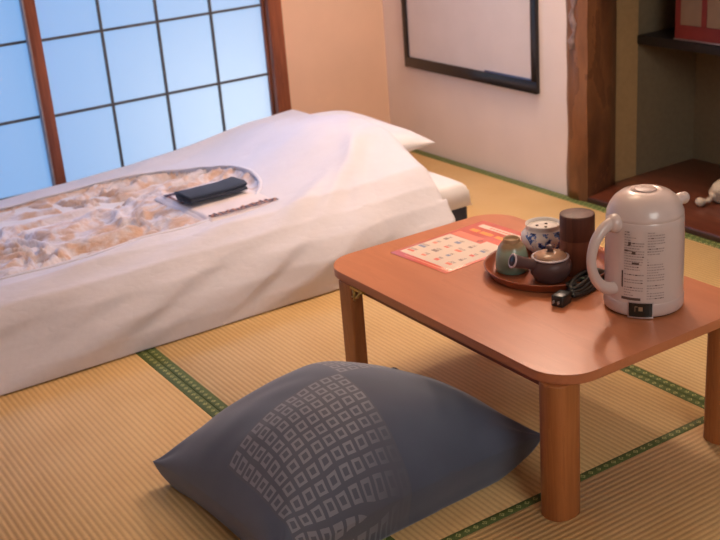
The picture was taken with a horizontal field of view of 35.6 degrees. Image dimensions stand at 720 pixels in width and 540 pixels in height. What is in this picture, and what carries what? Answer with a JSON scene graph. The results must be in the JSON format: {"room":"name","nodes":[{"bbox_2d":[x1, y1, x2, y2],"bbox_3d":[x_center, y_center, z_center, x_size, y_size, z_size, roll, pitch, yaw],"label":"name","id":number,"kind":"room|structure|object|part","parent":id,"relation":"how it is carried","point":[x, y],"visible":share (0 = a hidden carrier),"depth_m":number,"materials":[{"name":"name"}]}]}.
{"room":"traditional dwelling","nodes":[
{"label":"traditional dwelling","id":0,"kind":"room"},
{"bbox_2d":[281,0,389,123],"bbox_3d":[-1.540,-1.205,3.730,4.100,2.450,0.140,-17,25,-29],"label":"wall","id":1,"kind":"structure","parent":0,"point":[336,52],"depth_m":4.74,"materials":[{"name":"paint"}]},
{"bbox_2d":[0,0,51,199],"bbox_3d":[-1.591,-0.907,3.764,0.975,1.700,0.030,-17,25,-29],"label":"window","id":2,"kind":"structure","parent":1,"relation":"in","point":[24,167],"depth_m":4.12,"materials":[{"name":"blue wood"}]},
{"bbox_2d":[19,0,274,185],"bbox_3d":[-0.807,-1.134,4.184,0.962,1.700,0.031,-17,25,-29],"label":"window","id":3,"kind":"structure","parent":1,"relation":"in","point":[118,83],"depth_m":4.30,"materials":[{"name":"white paper"}]},
{"bbox_2d":[264,0,290,114],"bbox_3d":[-0.395,-1.295,4.444,0.062,1.890,0.135,-17,25,-29],"label":"trim","id":4,"kind":"structure","parent":1,"relation":"attached to","point":[273,9],"depth_m":4.55,"materials":[{"name":"brown wood"}]},
{"bbox_2d":[382,0,567,195],"bbox_3d":[1.551,-0.983,2.539,0.140,2.450,5.253,-17,25,-29],"label":"wall","id":5,"kind":"structure","parent":0,"point":[521,136],"depth_m":4.38,"materials":[{"name":"paint"}]},
{"bbox_2d":[401,0,539,94],"bbox_3d":[0.393,-1.143,4.271,0.018,0.842,0.830,-17,25,-29],"label":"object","id":6,"kind":"structure","parent":5,"relation":"in","point":[492,42],"depth_m":4.31,"materials":[{"name":"black paint"}]},
{"bbox_3d":[0.553,-0.730,4.207,0.006,0.007,0.268,-17,25,-29],"label":"rail","id":7,"kind":"part","parent":6,"relation":"part of","materials":[{"name":"black wood"}]},
{"bbox_2d":[566,0,616,201],"bbox_3d":[0.766,-1.399,3.691,0.224,2.400,0.138,-17,25,-29],"label":"wooden pillar","id":8,"kind":"structure","parent":5,"relation":"attached to","point":[591,35],"depth_m":3.94,"materials":[{"name":"brown wood"}]},
{"bbox_2d":[588,197,719,242],"bbox_3d":[1.333,0.009,3.301,0.014,0.046,1.870,-17,25,-29],"label":"trim","id":9,"kind":"structure","parent":5,"relation":"attached to","point":[590,200],"depth_m":3.65,"materials":[{"name":"brown wood"}]},
{"bbox_2d":[589,158,719,236],"bbox_3d":[1.573,-0.069,3.477,0.613,0.068,1.928,-17,25,-29],"label":"floor","id":10,"kind":"structure","parent":0,"point":[695,177],"depth_m":4.09,"materials":[{"name":"brown wood"}]},
{"bbox_2d":[695,179,719,205],"bbox_3d":[1.252,-0.272,3.847,0.205,0.086,0.121,-17,25,-29],"label":"cloth bundle","id":11,"kind":"object","parent":10,"relation":"on","point":[714,192],"visible":1,"depth_m":3.84,"materials":[{"name":"white fabric"}]},
{"bbox_3d":[1.202,-0.249,3.849,0.076,0.041,0.021,-9,22,-11],"label":"knotted cord","id":12,"kind":"part","parent":11,"relation":"part of","materials":[{"name":"white fabric"}]},
{"bbox_2d":[636,0,695,174],"bbox_3d":[1.048,-1.487,3.929,0.315,2.450,0.122,-17,25,-29],"label":"wall","id":13,"kind":"structure","parent":0,"point":[666,77],"depth_m":4.20,"materials":[{"name":"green paint"}]},
{"bbox_2d":[615,0,638,181],"bbox_3d":[0.851,-1.426,3.812,0.160,2.450,0.126,-17,25,-29],"label":"wall","id":14,"kind":"structure","parent":13,"relation":"attached to","point":[627,10],"depth_m":4.07,"materials":[{"name":"paint"}]},
{"bbox_2d":[693,53,719,164],"bbox_3d":[1.761,-1.276,3.245,0.095,2.450,2.100,-17,25,-29],"label":"wall","id":15,"kind":"structure","parent":0,"point":[706,136],"depth_m":4.25,"materials":[{"name":"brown paint"}]},
{"bbox_2d":[637,27,719,55],"bbox_3d":[1.477,-0.699,3.607,0.320,0.033,1.276,-17,25,-29],"label":"shelf","id":16,"kind":"object","parent":15,"relation":"attached to","point":[664,38],"visible":0.55,"depth_m":3.92,"materials":[{"name":"black wood"}]},
{"bbox_2d":[674,0,719,45],"bbox_3d":[1.319,-0.945,3.748,0.304,0.345,0.419,-17,25,-29],"label":"box","id":17,"kind":"object","parent":16,"relation":"on","point":[698,21],"visible":1,"depth_m":3.80,"materials":[{"name":"red"}]},
{"bbox_3d":[0.227,0.564,2.365,4.800,0.100,5.600,-17,25,-29],"label":"floor","id":18,"kind":"structure","parent":0,"visible":0},
{"bbox_2d":[0,350,240,539],"bbox_3d":[-0.767,0.451,2.646,0.866,0.050,1.764,-17,25,-29],"label":"mat","id":19,"kind":"object","parent":18,"relation":"on","point":[78,450],"visible":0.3,"depth_m":2.60,"materials":[{"name":"beige wicker"}]},
{"bbox_2d":[153,361,539,539],"bbox_3d":[-0.032,0.328,2.377,0.682,0.260,0.559,-17,25,-29],"label":"floor cushion","id":20,"kind":"object","parent":19,"relation":"on","point":[327,450],"visible":1,"depth_m":2.22,"materials":[{"name":"fabric"}]},
{"bbox_2d":[145,289,704,539],"bbox_3d":[-0.031,0.224,3.078,0.898,0.050,1.764,-17,25,-29],"label":"mat","id":21,"kind":"object","parent":18,"relation":"on","point":[623,410],"visible":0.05,"depth_m":2.87,"materials":[{"name":"beige wicker"}]},
{"bbox_2d":[334,214,719,521],"bbox_3d":[0.380,0.173,2.615,0.564,0.320,0.862,-17,25,-29],"label":"table","id":22,"kind":"object","parent":21,"relation":"on","point":[557,349],"visible":0.8,"depth_m":2.35,"materials":[{"name":"brown wood"}]},
{"bbox_3d":[-0.013,0.158,2.761,0.056,0.299,0.093,-17,25,-29],"label":"leg","id":23,"kind":"part","parent":22,"relation":"part of","materials":[{"name":"brown wood"}]},
{"bbox_2d":[390,220,520,273],"bbox_3d":[0.264,-0.061,2.795,0.316,0.002,0.208,-19,26,-33],"label":"leaflet","id":24,"kind":"object","parent":22,"relation":"on","point":[451,251],"visible":0.97,"depth_m":2.79,"materials":[{"name":"paper"}]},
{"bbox_3d":[0.230,-0.050,2.772,0.188,0.001,0.188,-19,26,-33],"label":"white panel","id":25,"kind":"part","parent":24,"relation":"part of","materials":[{"name":"white paper"}]},
{"bbox_2d":[484,248,604,292],"bbox_3d":[0.434,-0.008,2.595,0.293,0.024,0.293,-17,25,-29],"label":"round tray","id":26,"kind":"object","parent":22,"relation":"on","point":[525,281],"visible":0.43,"depth_m":2.54,"materials":[{"name":"brown wood"}]},
{"bbox_2d":[495,235,527,274],"bbox_3d":[0.350,-0.038,2.590,0.077,0.079,0.077,-17,25,-29],"label":"tea cup","id":27,"kind":"object","parent":26,"relation":"on","point":[510,244],"visible":0.84,"depth_m":2.57,"materials":[{"name":"green ceramic"}]},
{"bbox_2d":[508,244,571,283],"bbox_3d":[0.414,-0.014,2.511,0.166,0.083,0.095,-17,25,-29],"label":"teapot","id":28,"kind":"object","parent":26,"relation":"on","point":[550,265],"visible":1,"depth_m":2.49,"materials":[{"name":"ceramic"}]},
{"bbox_3d":[0.368,-0.016,2.498,0.075,0.053,0.033,-12,22,-18],"label":"handle","id":29,"kind":"part","parent":28,"relation":"part of","materials":[{"name":"brown ceramic"}]},
{"bbox_3d":[0.426,-0.037,2.511,0.074,0.015,0.074,-17,25,-29],"label":"lid","id":30,"kind":"part","parent":28,"relation":"part of","materials":[{"name":"ceramic"}]},
{"bbox_3d":[0.425,-0.049,2.506,0.020,0.016,0.020,-17,25,-29],"label":"knob","id":31,"kind":"part","parent":28,"relation":"part of","materials":[{"name":"brown ceramic"}]},
{"bbox_2d":[530,258,571,283],"bbox_3d":[0.428,-0.004,2.524,0.095,0.053,0.095,-17,25,-29],"label":"pot","id":32,"kind":"object","parent":28,"relation":"attached to","point":[544,270],"depth_m":2.49,"materials":[{"name":"brown ceramic"}]},
{"bbox_2d":[521,217,559,252],"bbox_3d":[0.439,-0.080,2.688,0.107,0.072,0.107,-17,25,-29],"label":"jar","id":33,"kind":"object","parent":26,"relation":"on","point":[539,232],"visible":0.9,"depth_m":2.65,"materials":[{"name":"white ceramic"}]},
{"bbox_3d":[0.436,-0.106,2.677,0.074,0.002,0.074,-17,25,-29],"label":"pierced lid","id":34,"kind":"part","parent":33,"relation":"part of","materials":[{"name":"white ceramic"}]},
{"bbox_2d":[559,208,594,276],"bbox_3d":[0.492,-0.063,2.541,0.079,0.141,0.079,-17,25,-29],"label":"caddy","id":35,"kind":"object","parent":26,"relation":"on","point":[576,225],"visible":0.74,"depth_m":2.50,"materials":[{"name":"brown wood"}]},
{"bbox_3d":[0.489,-0.101,2.526,0.079,0.058,0.079,-17,25,-29],"label":"caddy lid","id":36,"kind":"part","parent":35,"relation":"part of","materials":[{"name":"brown wood"}]},
{"bbox_3d":[0.392,0.346,2.200,0.078,0.299,0.066,-17,25,-29],"label":"leg","id":37,"kind":"part","parent":22,"relation":"part of","materials":[{"name":"brown wood"}]},
{"bbox_2d":[551,268,603,307],"bbox_3d":[0.482,0.033,2.469,0.060,0.034,0.212,12,27,36],"label":"power cord","id":38,"kind":"object","parent":22,"relation":"on","point":[561,298],"visible":0.71,"depth_m":2.44,"materials":[{"name":"black plastic"}]},
{"bbox_2d":[586,184,689,318],"bbox_3d":[0.582,-0.040,2.324,0.166,0.259,0.212,8,25,29],"label":"electric kettle","id":39,"kind":"object","parent":22,"relation":"on","point":[643,226],"visible":1,"depth_m":2.28,"materials":[{"name":"plastic"}]},
{"bbox_3d":[0.501,-0.024,2.297,0.088,0.173,0.025,-15,24,-25],"label":"handle","id":40,"kind":"part","parent":39,"relation":"part of","materials":[{"name":"plastic"}]},
{"bbox_3d":[0.586,-0.142,2.305,0.157,0.052,0.157,-17,25,-29],"label":"lid","id":41,"kind":"part","parent":39,"relation":"part of","materials":[{"name":"plastic"}]},
{"bbox_3d":[0.657,-0.142,2.316,0.048,0.037,0.035,-6,21,-4],"label":"spout","id":42,"kind":"part","parent":39,"relation":"part of","materials":[{"name":"plastic"}]},
{"bbox_3d":[0.781,0.230,2.419,0.064,0.299,0.054,-17,25,-29],"label":"leg","id":43,"kind":"part","parent":22,"relation":"part of","materials":[{"name":"brown wood"}]},
{"bbox_2d":[409,149,719,402],"bbox_3d":[0.485,-0.104,3.809,0.844,0.050,2.534,-17,25,-29],"label":"mat","id":44,"kind":"object","parent":18,"relation":"on","point":[682,367],"visible":0.05,"depth_m":3.93,"materials":[{"name":"beige wicker"}]},
{"bbox_2d":[441,416,719,539],"bbox_3d":[1.050,0.468,2.236,1.735,0.050,0.884,-17,25,-29],"label":"mat","id":45,"kind":"object","parent":18,"relation":"on","point":[667,487],"visible":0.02,"depth_m":2.26,"materials":[{"name":"beige wicker"}]},
{"bbox_3d":[-1.086,-0.004,3.871,1.765,0.050,0.769,-17,25,-29],"label":"mat","id":46,"kind":"object","parent":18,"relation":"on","visible":0},
{"bbox_2d":[452,206,466,220],"bbox_3d":[-0.800,-0.033,3.648,2.150,0.124,1.000,-17,25,-29],"label":"mattress","id":47,"kind":"object","parent":46,"relation":"on","point":[459,214],"visible":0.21,"depth_m":3.75,"materials":[{"name":"black fabric"}]},
{"bbox_2d":[0,110,455,395],"bbox_3d":[-0.939,-0.086,3.496,2.400,0.355,1.182,-17,25,-29],"label":"quilt","id":48,"kind":"object","parent":47,"relation":"on","point":[153,273],"visible":0.86,"depth_m":3.38,"materials":[{"name":"fabric"}]},
{"bbox_2d":[154,180,277,221],"bbox_3d":[-0.454,-0.225,3.601,0.273,0.025,0.403,-18,25,-31],"label":"folded yukata","id":49,"kind":"object","parent":48,"relation":"on","point":[218,208],"visible":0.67,"depth_m":3.53,"materials":[{"name":"fabric"}]},
{"bbox_2d":[174,177,247,204],"bbox_3d":[-0.476,-0.255,3.598,0.218,0.029,0.114,-19,25,-32],"label":"sash","id":50,"kind":"object","parent":49,"relation":"on","point":[230,185],"depth_m":3.57,"materials":[{"name":"blue fabric"}]},
{"bbox_2d":[0,171,471,267],"bbox_3d":[-0.807,-0.111,3.618,2.170,0.091,1.010,-17,25,-29],"label":"fitted sheet","id":51,"kind":"object","parent":47,"relation":"on","point":[457,195],"visible":0.06,"depth_m":3.74,"materials":[{"name":"white fabric"}]},
{"bbox_2d":[311,111,434,151],"bbox_3d":[-0.090,-0.492,4.161,0.460,0.118,0.640,-15,24,-27],"label":"pillow","id":52,"kind":"object","parent":51,"relation":"on","point":[410,140],"visible":0.19,"depth_m":4.02,"materials":[{"name":"white fabric"}]}
]}

